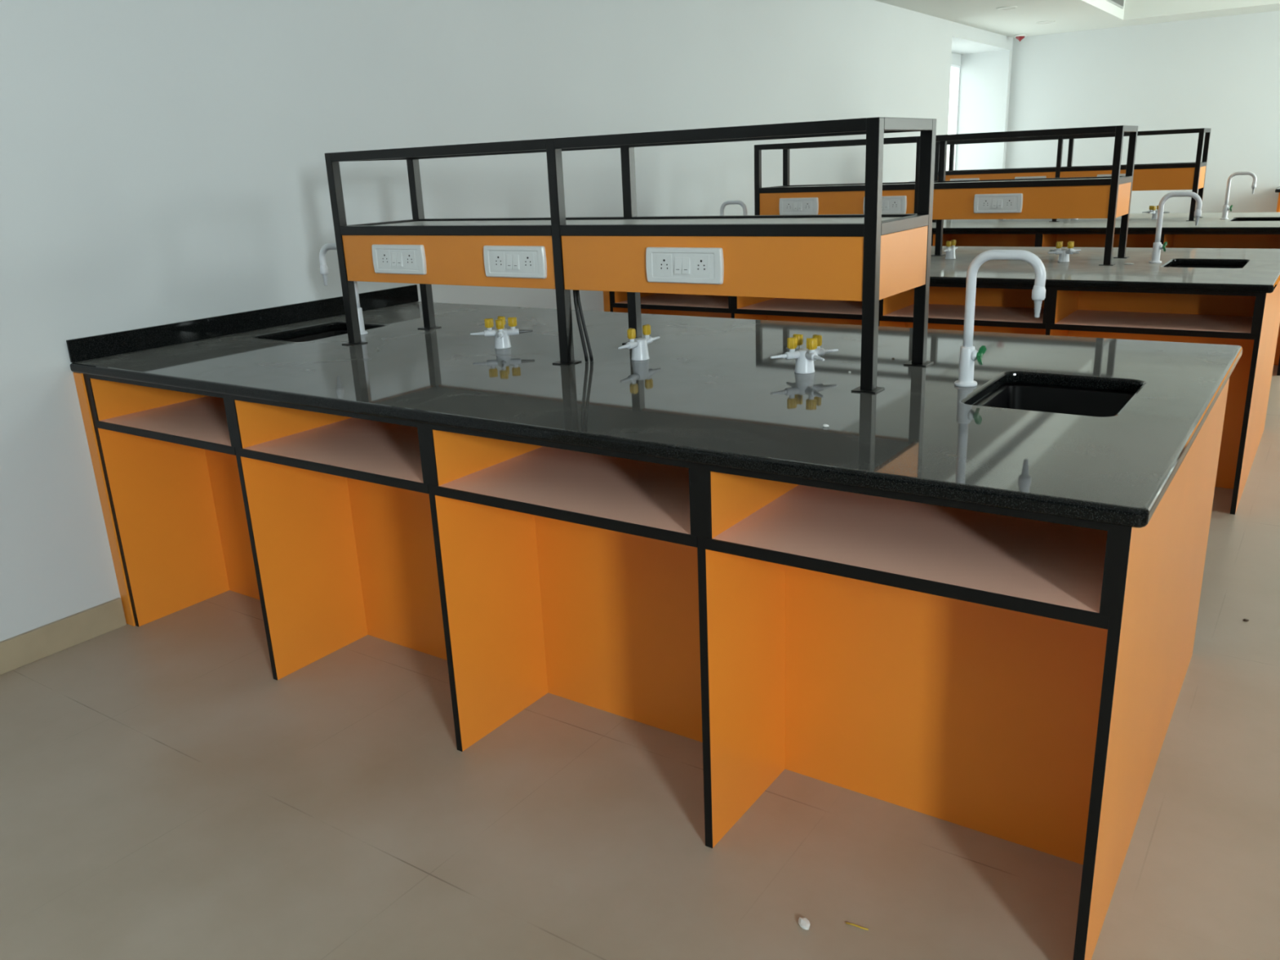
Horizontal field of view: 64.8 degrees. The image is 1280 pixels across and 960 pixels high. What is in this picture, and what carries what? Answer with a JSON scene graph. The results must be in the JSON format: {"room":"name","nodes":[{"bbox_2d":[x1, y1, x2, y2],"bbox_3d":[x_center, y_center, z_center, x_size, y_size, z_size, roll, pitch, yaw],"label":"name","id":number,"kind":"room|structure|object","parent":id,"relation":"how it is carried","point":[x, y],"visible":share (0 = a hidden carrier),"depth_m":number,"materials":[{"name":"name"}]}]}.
{"room":"science classroom","nodes":[
{"label":"science classroom","id":0,"kind":"room"},
{"bbox_2d":[0,0,1013,641],"bbox_3d":[-0.498,-1.719,5.005,0.520,3.050,14.790,9,21,33],"label":"wall","id":1,"kind":"structure","parent":0,"point":[162,162],"depth_m":3.62,"materials":[{"name":"white paint"}]},
{"bbox_2d":[0,597,126,675],"bbox_3d":[-0.159,-0.300,5.377,0.014,0.094,14.590,9,21,33],"label":"baseboard","id":2,"kind":"structure","parent":1,"relation":"attached to","point":[19,651],"depth_m":3.10,"materials":[{"name":"beige tile"}]},
{"bbox_2d":[66,284,418,362],"bbox_3d":[-1.310,-0.575,3.574,0.012,0.068,1.417,9,21,33],"label":"backsplash","id":3,"kind":"structure","parent":1,"relation":"attached to","point":[88,348],"depth_m":3.42,"materials":[{"name":"black stone"}]},
{"bbox_2d":[951,64,959,170],"bbox_3d":[2.928,-3.495,10.195,0.012,1.360,1.685,9,21,33],"label":"window","id":4,"kind":"structure","parent":1,"relation":"in","point":[952,65],"depth_m":10.76,"materials":[{"name":"white"}]},
{"bbox_2d":[0,364,1279,959],"bbox_3d":[1.926,0.155,4.035,6.550,0.150,14.990,9,21,33],"label":"floor","id":5,"kind":"structure","parent":0,"point":[164,796],"depth_m":2.16,"materials":[{"name":"beige tile"}]},
{"bbox_2d":[72,372,1229,959],"bbox_3d":[-0.090,0.079,2.918,2.920,0.830,1.410,9,21,33],"label":"laboratory bench","id":6,"kind":"object","parent":5,"relation":"on","point":[1017,677],"visible":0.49,"depth_m":2.22,"materials":[{"name":"orange laminate"}]},
{"bbox_2d":[89,377,206,420],"bbox_3d":[-1.529,-0.303,3.192,0.014,0.144,0.407,9,21,33],"label":"panel","id":7,"kind":"object","parent":6,"relation":"attached to","point":[108,400],"depth_m":3.11,"materials":[{"name":"orange laminate"}]},
{"bbox_2d":[98,395,231,445],"bbox_3d":[-1.245,-0.178,3.031,0.694,0.022,0.407,9,21,33],"label":"shelf","id":8,"kind":"object","parent":6,"relation":"attached to","point":[187,420],"depth_m":3.02,"materials":[{"name":"brown laminate"}]},
{"bbox_2d":[235,400,352,448],"bbox_3d":[-0.942,-0.208,2.803,0.014,0.144,0.407,9,21,33],"label":"panel","id":9,"kind":"object","parent":6,"relation":"attached to","point":[256,424],"depth_m":2.72,"materials":[{"name":"orange laminate"}]},
{"bbox_2d":[243,417,423,483],"bbox_3d":[-0.653,-0.082,2.639,0.704,0.022,0.407,9,21,33],"label":"shelf","id":10,"kind":"object","parent":6,"relation":"attached to","point":[373,451],"depth_m":2.62,"materials":[{"name":"brown laminate"}]},
{"bbox_2d":[432,429,542,485],"bbox_3d":[-0.346,-0.111,2.409,0.014,0.144,0.407,9,21,33],"label":"panel","id":11,"kind":"object","parent":6,"relation":"attached to","point":[456,457],"depth_m":2.33,"materials":[{"name":"orange laminate"}]},
{"bbox_2d":[439,446,690,534],"bbox_3d":[-0.063,0.014,2.247,0.693,0.022,0.407,9,21,33],"label":"shelf","id":12,"kind":"object","parent":6,"relation":"attached to","point":[616,494],"depth_m":2.21,"materials":[{"name":"brown laminate"}]},
{"bbox_2d":[66,284,1242,528],"bbox_3d":[-0.100,-0.363,2.777,2.941,0.098,1.423,9,21,33],"label":"countertop","id":13,"kind":"structure","parent":6,"relation":"on","point":[709,391],"depth_m":2.32,"materials":[{"name":"black stone"}]},
{"bbox_2d":[280,329,347,342],"bbox_3d":[-1.085,-0.393,3.481,0.309,0.182,0.402,9,21,33],"label":"sink","id":14,"kind":"object","parent":13,"relation":"in","point":[335,332],"visible":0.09,"depth_m":3.59,"materials":[{"name":"black plastic"}]},
{"bbox_2d":[319,243,368,334],"bbox_3d":[-0.986,-0.632,3.333,0.178,0.294,0.049,9,21,33],"label":"tap","id":15,"kind":"object","parent":13,"relation":"on","point":[323,267],"visible":0.55,"depth_m":3.32,"materials":[{"name":"white metal"}]},
{"bbox_2d":[357,307,368,334],"bbox_3d":[-0.928,-0.524,3.329,0.049,0.086,0.049,9,21,33],"label":"tap","id":16,"kind":"object","parent":15,"relation":"on","point":[362,331],"depth_m":3.32,"materials":[{"name":"white"}]},
{"bbox_2d":[470,315,533,348],"bbox_3d":[-0.405,-0.431,2.955,0.132,0.086,0.132,12,23,40],"label":"gas valve","id":17,"kind":"object","parent":13,"relation":"on","point":[501,335],"visible":1,"depth_m":2.94,"materials":[{"name":"white metal"}]},
{"bbox_2d":[573,289,593,361],"bbox_3d":[-0.150,-0.411,2.667,0.044,0.197,0.019,6,19,26],"label":"power cable","id":18,"kind":"object","parent":13,"relation":"on","point":[576,297],"visible":0.9,"depth_m":2.67,"materials":[{"name":"black rubber"}]},
{"bbox_2d":[324,116,936,393],"bbox_3d":[-0.115,-0.625,2.729,1.742,0.567,0.378,9,21,33],"label":"rack","id":19,"kind":"object","parent":13,"relation":"on","point":[872,256],"visible":0.94,"depth_m":2.46,"materials":[{"name":"black metal"}]},
{"bbox_2d":[371,244,426,275],"bbox_3d":[-0.701,-0.638,2.920,0.213,0.083,0.015,9,21,33],"label":"panel","id":20,"kind":"object","parent":19,"relation":"attached to","point":[387,258],"visible":1,"depth_m":2.91,"materials":[{"name":"white plastic"}]},
{"bbox_2d":[378,249,391,268],"bbox_3d":[-0.744,-0.644,2.947,0.042,0.052,0.001,9,21,33],"label":"socket","id":21,"kind":"object","parent":20,"relation":"attached to","point":[384,255],"depth_m":2.95,"materials":[{"name":"white plastic"}]},
{"bbox_2d":[391,253,396,266],"bbox_3d":[-0.713,-0.638,2.923,0.020,0.038,0.006,9,21,33],"label":"rocker switch","id":22,"kind":"object","parent":20,"relation":"attached to","point":[393,255],"depth_m":2.92,"materials":[{"name":"white plastic"}]},
{"bbox_2d":[396,253,403,266],"bbox_3d":[-0.694,-0.635,2.911,0.020,0.038,0.006,9,21,33],"label":"rocker switch","id":23,"kind":"object","parent":20,"relation":"attached to","point":[399,255],"depth_m":2.91,"materials":[{"name":"white plastic"}]},
{"bbox_2d":[404,250,416,269],"bbox_3d":[-0.659,-0.631,2.890,0.042,0.052,0.001,9,21,33],"label":"socket","id":24,"kind":"object","parent":20,"relation":"attached to","point":[410,256],"depth_m":2.89,"materials":[{"name":"white plastic"}]},
{"bbox_2d":[377,219,626,225],"bbox_3d":[-0.453,-0.735,2.937,0.842,0.020,0.294,9,21,33],"label":"shelf","id":25,"kind":"object","parent":19,"relation":"attached to","point":[407,222],"depth_m":2.99,"materials":[{"name":"white laminate"}]},
{"bbox_2d":[483,245,546,278],"bbox_3d":[-0.335,-0.579,2.678,0.213,0.083,0.015,9,21,33],"label":"panel","id":26,"kind":"object","parent":19,"relation":"attached to","point":[500,261],"visible":1,"depth_m":2.67,"materials":[{"name":"white plastic"}]},
{"bbox_2d":[492,251,505,271],"bbox_3d":[-0.379,-0.585,2.705,0.042,0.052,0.001,9,21,33],"label":"socket","id":27,"kind":"object","parent":26,"relation":"attached to","point":[498,257],"depth_m":2.70,"materials":[{"name":"white plastic"}]},
{"bbox_2d":[506,254,512,269],"bbox_3d":[-0.347,-0.579,2.681,0.020,0.038,0.006,9,21,33],"label":"rocker switch","id":28,"kind":"object","parent":26,"relation":"attached to","point":[508,257],"depth_m":2.68,"materials":[{"name":"white plastic"}]},
{"bbox_2d":[512,254,519,269],"bbox_3d":[-0.329,-0.576,2.669,0.020,0.038,0.006,9,21,33],"label":"rocker switch","id":29,"kind":"object","parent":26,"relation":"attached to","point":[516,258],"depth_m":2.67,"materials":[{"name":"white plastic"}]},
{"bbox_2d":[521,252,534,272],"bbox_3d":[-0.294,-0.571,2.648,0.042,0.052,0.001,9,21,33],"label":"socket","id":30,"kind":"object","parent":26,"relation":"attached to","point":[527,258],"depth_m":2.65,"materials":[{"name":"white plastic"}]},
{"bbox_2d":[645,247,724,284],"bbox_3d":[0.102,-0.507,2.388,0.213,0.083,0.015,9,21,33],"label":"electrical outlet","id":31,"kind":"object","parent":19,"relation":"attached to","point":[697,265],"visible":1,"depth_m":2.38,"materials":[{"name":"white plastic"}]},
{"bbox_2d":[656,253,671,276],"bbox_3d":[0.058,-0.514,2.415,0.042,0.052,0.001,9,21,33],"label":"socket","id":32,"kind":"object","parent":31,"relation":"attached to","point":[664,261],"depth_m":2.42,"materials":[{"name":"white plastic"}]},
{"bbox_2d":[674,257,682,273],"bbox_3d":[0.090,-0.508,2.391,0.020,0.038,0.006,9,21,33],"label":"rocker switch","id":33,"kind":"object","parent":31,"relation":"attached to","point":[677,260],"depth_m":2.39,"materials":[{"name":"white plastic"}]},
{"bbox_2d":[681,257,690,274],"bbox_3d":[0.108,-0.505,2.379,0.020,0.038,0.006,9,21,33],"label":"rocker switch","id":34,"kind":"object","parent":31,"relation":"attached to","point":[686,261],"depth_m":2.38,"materials":[{"name":"white plastic"}]},
{"bbox_2d":[693,254,709,277],"bbox_3d":[0.143,-0.500,2.359,0.042,0.052,0.001,9,21,33],"label":"socket","id":35,"kind":"object","parent":31,"relation":"attached to","point":[700,262],"depth_m":2.36,"materials":[{"name":"white plastic"}]},
{"bbox_2d":[591,217,899,224],"bbox_3d":[0.232,-0.624,2.483,0.816,0.020,0.294,9,21,33],"label":"shelf","id":36,"kind":"object","parent":19,"relation":"attached to","point":[629,220],"depth_m":2.53,"materials":[{"name":"white laminate"}]},
{"bbox_2d":[617,324,660,360],"bbox_3d":[-0.001,-0.365,2.686,0.049,0.086,0.182,9,21,33],"label":"gas valve","id":37,"kind":"object","parent":13,"relation":"on","point":[639,348],"visible":1,"depth_m":2.67,"materials":[{"name":"white"}]},
{"bbox_2d":[770,333,838,373],"bbox_3d":[0.397,-0.303,2.434,0.132,0.086,0.132,6,19,25],"label":"gas valve","id":38,"kind":"object","parent":13,"relation":"on","point":[805,357],"visible":1,"depth_m":2.42,"materials":[{"name":"white"}]},
{"bbox_2d":[954,249,1045,386],"bbox_3d":[0.769,-0.342,2.158,0.178,0.294,0.049,9,21,33],"label":"tap","id":39,"kind":"object","parent":13,"relation":"on","point":[968,354],"visible":1,"depth_m":2.16,"materials":[{"name":"white painted metal"},{"name":"green plastic"}]},
{"bbox_2d":[954,346,977,386],"bbox_3d":[0.720,-0.252,2.224,0.049,0.086,0.049,9,21,33],"label":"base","id":40,"kind":"object","parent":39,"relation":"attached to","point":[968,354],"depth_m":2.21,"materials":[{"name":"white"}]},
{"bbox_2d":[973,382,1134,417],"bbox_3d":[0.884,-0.072,2.176,0.327,0.182,0.402,9,21,33],"label":"sink","id":41,"kind":"object","parent":13,"relation":"in","point":[1046,398],"visible":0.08,"depth_m":2.29,"materials":[{"name":"black plastic"}]},
{"bbox_2d":[710,471,798,538],"bbox_3d":[0.240,-0.015,2.020,0.014,0.144,0.407,9,21,33],"label":"panel","id":42,"kind":"object","parent":6,"relation":"attached to","point":[735,500],"depth_m":1.94,"materials":[{"name":"orange laminate"}]},
{"bbox_2d":[712,484,1107,613],"bbox_3d":[0.526,0.110,1.857,0.699,0.022,0.407,9,21,33],"label":"shelf","id":43,"kind":"object","parent":6,"relation":"attached to","point":[1012,563],"depth_m":1.80,"materials":[{"name":"brown laminate"}]},
{"bbox_2d":[798,917,809,929],"bbox_3d":[0.303,0.819,1.867,0.019,0.012,0.031,-8,18,-16],"label":"chip","id":44,"kind":"object","parent":5,"relation":"on","point":[804,923],"visible":1,"depth_m":1.86,"materials":[{"name":"white"}]},
{"bbox_2d":[845,922,868,930],"bbox_3d":[0.399,0.821,1.857,0.042,0.005,0.004,6,19,27],"label":"strip","id":45,"kind":"object","parent":5,"relation":"on","point":[849,923],"visible":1,"depth_m":1.85,"materials":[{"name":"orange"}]},
{"bbox_2d":[603,280,1279,514],"bbox_3d":[1.418,-0.649,5.036,2.920,0.830,1.410,9,21,33],"label":"laboratory bench","id":46,"kind":"object","parent":5,"relation":"on","point":[1251,322],"visible":0.32,"depth_m":4.14,"materials":[{"name":"orange laminate"}]},
{"bbox_2d":[614,291,657,302],"bbox_3d":[-0.022,-1.031,5.310,0.014,0.144,0.407,9,21,33],"label":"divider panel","id":47,"kind":"object","parent":46,"relation":"attached to","point":[620,296],"depth_m":5.22,"materials":[{"name":"orange laminate"}]},
{"bbox_2d":[617,293,728,308],"bbox_3d":[0.262,-0.906,5.148,0.694,0.022,0.407,9,21,33],"label":"shelf","id":48,"kind":"object","parent":46,"relation":"attached to","point":[648,300],"depth_m":5.13,"materials":[{"name":"brown laminate"}]},
{"bbox_2d":[737,296,774,308],"bbox_3d":[0.566,-0.935,4.921,0.014,0.144,0.407,9,21,33],"label":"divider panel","id":49,"kind":"object","parent":46,"relation":"attached to","point":[743,302],"depth_m":4.87,"materials":[{"name":"orange laminate"}]},
{"bbox_2d":[739,297,862,314],"bbox_3d":[0.854,-0.809,4.757,0.704,0.022,0.407,9,21,33],"label":"shelf","id":50,"kind":"object","parent":46,"relation":"attached to","point":[758,305],"depth_m":4.76,"materials":[{"name":"brown laminate"}]},
{"bbox_2d":[883,288,914,315],"bbox_3d":[1.161,-0.838,4.526,0.014,0.144,0.407,9,21,33],"label":"panel","id":51,"kind":"object","parent":46,"relation":"attached to","point":[899,302],"depth_m":4.52,"materials":[{"name":"orange laminate"}]},
{"bbox_2d":[883,303,1044,323],"bbox_3d":[1.445,-0.713,4.365,0.693,0.022,0.407,9,21,33],"label":"shelf","id":52,"kind":"object","parent":46,"relation":"attached to","point":[937,313],"depth_m":4.36,"materials":[{"name":"brown laminate"}]},
{"bbox_2d":[928,286,1044,308],"bbox_3d":[1.559,-0.838,4.507,0.693,0.166,0.010,9,21,33],"label":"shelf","id":53,"kind":"object","parent":46,"relation":"attached to","point":[939,295],"depth_m":4.51,"materials":[{"name":"orange laminate"}]},
{"bbox_2d":[1054,290,1079,323],"bbox_3d":[1.747,-0.743,4.138,0.014,0.144,0.407,9,21,33],"label":"panel","id":54,"kind":"object","parent":46,"relation":"attached to","point":[1066,302],"depth_m":4.11,"materials":[{"name":"orange laminate"}]},
{"bbox_2d":[929,245,1279,293],"bbox_3d":[1.408,-1.091,4.895,2.941,0.098,1.423,9,21,33],"label":"countertop","id":55,"kind":"structure","parent":46,"relation":"on","point":[1260,272],"depth_m":4.19,"materials":[{"name":"black stone"}]},
{"bbox_2d":[720,200,746,215],"bbox_3d":[0.510,-1.354,5.435,0.178,0.294,0.049,9,21,33],"label":"tap","id":56,"kind":"object","parent":55,"relation":"on","point":[724,204],"visible":0.32,"depth_m":5.39,"materials":[{"name":"white metal"}]},
{"bbox_2d":[754,125,1137,266],"bbox_3d":[1.393,-1.353,4.847,1.742,0.567,0.378,9,21,33],"label":"rack","id":57,"kind":"object","parent":55,"relation":"on","point":[1108,197],"visible":0.79,"depth_m":4.57,"materials":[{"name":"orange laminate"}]},
{"bbox_2d":[778,197,818,214],"bbox_3d":[0.791,-1.368,5.048,0.213,0.083,0.015,9,21,33],"label":"panel","id":58,"kind":"object","parent":57,"relation":"attached to","point":[793,206],"visible":0.98,"depth_m":5.04,"materials":[{"name":"white plastic"}]},
{"bbox_2d":[785,200,792,212],"bbox_3d":[0.748,-1.374,5.075,0.042,0.052,0.001,9,21,33],"label":"socket","id":59,"kind":"object","parent":58,"relation":"attached to","point":[788,204],"depth_m":5.07,"materials":[{"name":"white plastic"}]},
{"bbox_2d":[793,202,797,210],"bbox_3d":[0.779,-1.368,5.051,0.020,0.038,0.006,9,21,33],"label":"rocker switch","id":60,"kind":"object","parent":58,"relation":"attached to","point":[795,204],"depth_m":5.05,"materials":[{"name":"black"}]},
{"bbox_2d":[797,202,801,210],"bbox_3d":[0.798,-1.365,5.039,0.020,0.038,0.006,9,21,33],"label":"rocker switch","id":61,"kind":"object","parent":58,"relation":"attached to","point":[799,204],"depth_m":5.04,"materials":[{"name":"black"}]},
{"bbox_2d":[803,200,811,211],"bbox_3d":[0.833,-1.360,5.018,0.042,0.052,0.001,9,21,33],"label":"socket","id":62,"kind":"object","parent":58,"relation":"attached to","point":[806,204],"depth_m":5.02,"materials":[{"name":"white plastic"}]},
{"bbox_2d":[791,182,943,186],"bbox_3d":[1.054,-1.463,5.055,0.842,0.020,0.294,9,21,33],"label":"shelf","id":63,"kind":"object","parent":57,"relation":"attached to","point":[893,183],"depth_m":5.19,"materials":[{"name":"black metal"}]},
{"bbox_2d":[862,195,906,213],"bbox_3d":[1.163,-1.307,4.802,0.213,0.083,0.015,9,21,33],"label":"panel","id":64,"kind":"object","parent":57,"relation":"attached to","point":[890,204],"visible":0.55,"depth_m":4.77,"materials":[{"name":"white plastic"}]},
{"bbox_2d":[881,200,884,208],"bbox_3d":[1.151,-1.308,4.805,0.020,0.038,0.006,9,21,33],"label":"rocker switch","id":65,"kind":"object","parent":64,"relation":"attached to","point":[882,202],"depth_m":4.80,"materials":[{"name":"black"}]},
{"bbox_2d":[884,200,888,208],"bbox_3d":[1.169,-1.305,4.793,0.020,0.038,0.006,9,21,33],"label":"rocker switch","id":66,"kind":"object","parent":64,"relation":"attached to","point":[886,202],"depth_m":4.79,"materials":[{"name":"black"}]},
{"bbox_2d":[890,199,899,210],"bbox_3d":[1.204,-1.300,4.772,0.042,0.052,0.001,9,21,33],"label":"socket","id":67,"kind":"object","parent":64,"relation":"attached to","point":[895,203],"depth_m":4.77,"materials":[{"name":"white plastic"}]},
{"bbox_2d":[973,193,1022,213],"bbox_3d":[1.599,-1.236,4.513,0.213,0.083,0.015,9,21,33],"label":"panel","id":68,"kind":"object","parent":57,"relation":"attached to","point":[994,202],"visible":1,"depth_m":4.51,"materials":[{"name":"white plastic"}]},
{"bbox_2d":[980,197,991,209],"bbox_3d":[1.555,-1.243,4.540,0.042,0.052,0.001,9,21,33],"label":"socket","id":69,"kind":"object","parent":68,"relation":"attached to","point":[985,202],"depth_m":4.54,"materials":[{"name":"white plastic"}]},
{"bbox_2d":[991,199,997,208],"bbox_3d":[1.587,-1.237,4.516,0.020,0.038,0.006,9,21,33],"label":"rocker switch","id":70,"kind":"object","parent":68,"relation":"attached to","point":[994,202],"depth_m":4.52,"materials":[{"name":"white plastic"}]},
{"bbox_2d":[996,199,1002,208],"bbox_3d":[1.605,-1.234,4.504,0.020,0.038,0.006,9,21,33],"label":"rocker switch","id":71,"kind":"object","parent":68,"relation":"attached to","point":[999,202],"depth_m":4.50,"materials":[{"name":"white plastic"}]},
{"bbox_2d":[1004,197,1014,209],"bbox_3d":[1.640,-1.229,4.483,0.042,0.052,0.001,9,21,33],"label":"socket","id":72,"kind":"object","parent":68,"relation":"attached to","point":[1009,202],"depth_m":4.48,"materials":[{"name":"white plastic"}]},
{"bbox_2d":[943,177,1111,182],"bbox_3d":[1.739,-1.351,4.601,0.816,0.020,0.294,9,21,33],"label":"shelf","id":73,"kind":"object","parent":57,"relation":"attached to","point":[1039,179],"depth_m":4.72,"materials":[{"name":"white laminate"}]},
{"bbox_2d":[943,240,957,259],"bbox_3d":[1.496,-1.109,4.861,0.049,0.086,0.182,9,21,33],"label":"gas valve","id":74,"kind":"object","parent":55,"relation":"on","point":[950,251],"visible":1,"depth_m":4.85,"materials":[{"name":"white"}]},
{"bbox_2d":[1047,241,1080,262],"bbox_3d":[1.905,-1.025,4.532,0.132,0.086,0.132,6,19,25],"label":"gas valve","id":75,"kind":"object","parent":55,"relation":"on","point":[1064,254],"visible":1,"depth_m":4.51,"materials":[{"name":"white metal"}]},
{"bbox_2d":[1148,191,1202,263],"bbox_3d":[2.268,-1.068,4.270,0.178,0.294,0.049,9,21,33],"label":"tap","id":76,"kind":"object","parent":55,"relation":"on","point":[1157,246],"visible":1,"depth_m":4.28,"materials":[{"name":"white metal"}]},
{"bbox_2d":[1148,242,1161,263],"bbox_3d":[2.218,-0.977,4.337,0.049,0.086,0.049,9,21,33],"label":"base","id":77,"kind":"object","parent":76,"relation":"attached to","point":[1157,247],"depth_m":4.33,"materials":[{"name":"white"}]},
{"bbox_2d":[1169,265,1244,268],"bbox_3d":[2.392,-0.799,4.294,0.327,0.182,0.402,9,21,33],"label":"sink","id":78,"kind":"object","parent":55,"relation":"in","point":[1175,266],"visible":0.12,"depth_m":4.42,"materials":[{"name":"black plastic"}]},
{"bbox_2d":[1054,309,1253,333],"bbox_3d":[2.033,-0.617,3.975,0.699,0.022,0.407,9,21,33],"label":"shelf","id":79,"kind":"object","parent":46,"relation":"attached to","point":[1117,321],"depth_m":3.96,"materials":[{"name":"brown laminate"}]},
{"bbox_2d":[1077,290,1255,316],"bbox_3d":[2.147,-0.742,4.117,0.699,0.166,0.010,9,21,33],"label":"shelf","id":80,"kind":"object","parent":46,"relation":"attached to","point":[1102,301],"depth_m":4.12,"materials":[{"name":"orange laminate"}]},
{"bbox_2d":[931,232,1279,375],"bbox_3d":[2.976,-1.401,7.225,2.920,0.830,1.410,9,21,33],"label":"laboratory bench","id":81,"kind":"object","parent":5,"relation":"on","point":[1175,240],"visible":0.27,"depth_m":6.57,"materials":[{"name":"orange laminate"}]},
{"bbox_2d":[933,234,951,246],"bbox_3d":[2.123,-1.687,7.109,0.014,0.144,0.407,9,21,33],"label":"shelf","id":82,"kind":"object","parent":81,"relation":"attached to","point":[946,237],"depth_m":7.15,"materials":[{"name":"orange laminate"}]},
{"bbox_2d":[951,234,1035,246],"bbox_3d":[2.526,-1.686,7.087,0.704,0.166,0.010,9,21,33],"label":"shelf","id":83,"kind":"object","parent":81,"relation":"attached to","point":[962,240],"depth_m":7.10,"materials":[{"name":"orange laminate"}]},
{"bbox_2d":[1041,234,1057,247],"bbox_3d":[2.719,-1.590,6.715,0.014,0.144,0.407,9,21,33],"label":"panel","id":84,"kind":"object","parent":81,"relation":"attached to","point":[1047,240],"depth_m":6.70,"materials":[{"name":"orange laminate"}]},
{"bbox_2d":[931,212,1279,232],"bbox_3d":[2.966,-1.842,7.083,2.941,0.098,1.423,9,21,33],"label":"countertop","id":85,"kind":"structure","parent":81,"relation":"on","point":[1237,222],"depth_m":6.60,"materials":[{"name":"black stone"}]},
{"bbox_2d":[932,128,1211,222],"bbox_3d":[2.950,-2.104,7.035,1.742,0.567,0.378,9,21,33],"label":"rack","id":86,"kind":"object","parent":85,"relation":"on","point":[1178,175],"visible":0.69,"depth_m":6.72,"materials":[{"name":"black wood"},{"name":"black steel"},{"name":"orange laminate"}]},
{"bbox_2d":[950,177,979,180],"bbox_3d":[2.328,-2.123,7.250,0.213,0.083,0.015,9,21,33],"label":"panel","id":87,"kind":"object","parent":86,"relation":"attached to","point":[966,179],"visible":0.06,"depth_m":7.23,"materials":[{"name":"white plastic"}]},
{"bbox_2d":[1014,176,1046,178],"bbox_3d":[2.704,-2.062,7.001,0.213,0.083,0.015,9,21,33],"label":"panel","id":88,"kind":"object","parent":86,"relation":"attached to","point":[1022,177],"visible":0.05,"depth_m":6.99,"materials":[{"name":"white plastic"}]},
{"bbox_2d":[1097,173,1125,176],"bbox_3d":[3.146,-1.990,6.708,0.213,0.083,0.015,9,21,33],"label":"panel","id":89,"kind":"object","parent":86,"relation":"attached to","point":[1106,175],"visible":0.06,"depth_m":6.71,"materials":[{"name":"white plastic"}]},
{"bbox_2d":[1142,205,1169,219],"bbox_3d":[3.482,-1.806,6.812,0.132,0.086,0.132,-1,17,6],"label":"gas valve","id":90,"kind":"object","parent":85,"relation":"on","point":[1154,213],"visible":0.74,"depth_m":6.80,"materials":[{"name":"white metal"}]},
{"bbox_2d":[1220,171,1257,219],"bbox_3d":[3.840,-1.824,6.472,0.178,0.294,0.049,9,21,33],"label":"tap","id":91,"kind":"object","parent":85,"relation":"on","point":[1225,208],"visible":1,"depth_m":6.48,"materials":[{"name":"white metal"}]},
{"bbox_2d":[1220,205,1228,219],"bbox_3d":[3.791,-1.734,6.538,0.049,0.086,0.049,9,21,33],"label":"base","id":92,"kind":"object","parent":91,"relation":"attached to","point":[1225,208],"depth_m":6.53,"materials":[{"name":"white"}]},
{"bbox_2d":[1057,234,1155,247],"bbox_3d":[3.117,-1.589,6.695,0.693,0.166,0.010,9,21,33],"label":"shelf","id":93,"kind":"object","parent":81,"relation":"attached to","point":[1080,240],"depth_m":6.72,"materials":[{"name":"orange laminate"}]},
{"bbox_2d":[1163,234,1173,248],"bbox_3d":[3.305,-1.494,6.326,0.014,0.144,0.407,9,21,33],"label":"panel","id":94,"kind":"object","parent":81,"relation":"attached to","point":[1169,238],"depth_m":6.34,"materials":[{"name":"orange laminate"}]},
{"bbox_2d":[1172,234,1279,248],"bbox_3d":[3.705,-1.494,6.305,0.699,0.166,0.010,9,21,33],"label":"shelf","id":95,"kind":"object","parent":81,"relation":"attached to","point":[1180,241],"depth_m":6.32,"materials":[{"name":"orange laminate"}]},
{"bbox_2d":[1275,186,1279,212],"bbox_3d":[7.045,-2.026,8.513,2.960,0.915,0.638,9,21,33],"label":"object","id":96,"kind":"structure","parent":5,"relation":"on","point":[1277,190],"depth_m":8.98,"materials":[{"name":"orange laminate"}]},
{"bbox_2d":[1275,186,1279,192],"bbox_3d":[7.029,-2.449,8.384,2.960,0.030,0.630,9,21,33],"label":"countertop","id":97,"kind":"structure","parent":96,"relation":"on","point":[1277,190],"depth_m":8.94,"materials":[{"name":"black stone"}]},
{"bbox_2d":[875,0,1279,37],"bbox_3d":[1.807,-2.544,3.193,6.550,0.630,14.990,9,21,33],"label":"ceiling","id":98,"kind":"structure","parent":0,"point":[1068,15],"depth_m":8.89,"materials":[{"name":"white paint"}]},
{"bbox_2d":[995,5,1017,9],"bbox_3d":[2.954,-3.802,8.131,0.164,0.007,0.164,9,21,33],"label":"recessed light","id":99,"kind":"object","parent":98,"relation":"in","point":[1009,7],"visible":1,"depth_m":8.12,"materials":[{"name":"white paint"}]},
{"bbox_2d":[1014,34,1026,41],"bbox_3d":[3.813,-4.431,10.123,0.110,0.064,0.110,9,21,33],"label":"detector","id":100,"kind":"object","parent":98,"relation":"attached to","point":[1020,37],"visible":1,"depth_m":10.09,"materials":[{"name":"white paint"}]},
{"bbox_2d":[1035,20,1054,23],"bbox_3d":[3.683,-4.159,9.172,0.164,0.007,0.164,9,21,33],"label":"recessed light","id":101,"kind":"object","parent":98,"relation":"in","point":[1046,21],"visible":1,"depth_m":9.14,"materials":[{"name":"white paint"}]},
{"bbox_2d":[1105,0,1124,8],"bbox_3d":[3.178,-3.767,7.471,0.012,0.132,4.280,9,21,33],"label":"ceiling light","id":102,"kind":"object","parent":98,"relation":"in","point":[1120,3],"visible":1,"depth_m":8.97,"materials":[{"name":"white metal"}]},
{"bbox_2d":[1004,10,1279,213],"bbox_3d":[6.110,-3.344,9.281,6.320,3.050,0.200,9,21,33],"label":"wall","id":103,"kind":"structure","parent":0,"point":[1221,74],"depth_m":9.77,"materials":[{"name":"white paint"}]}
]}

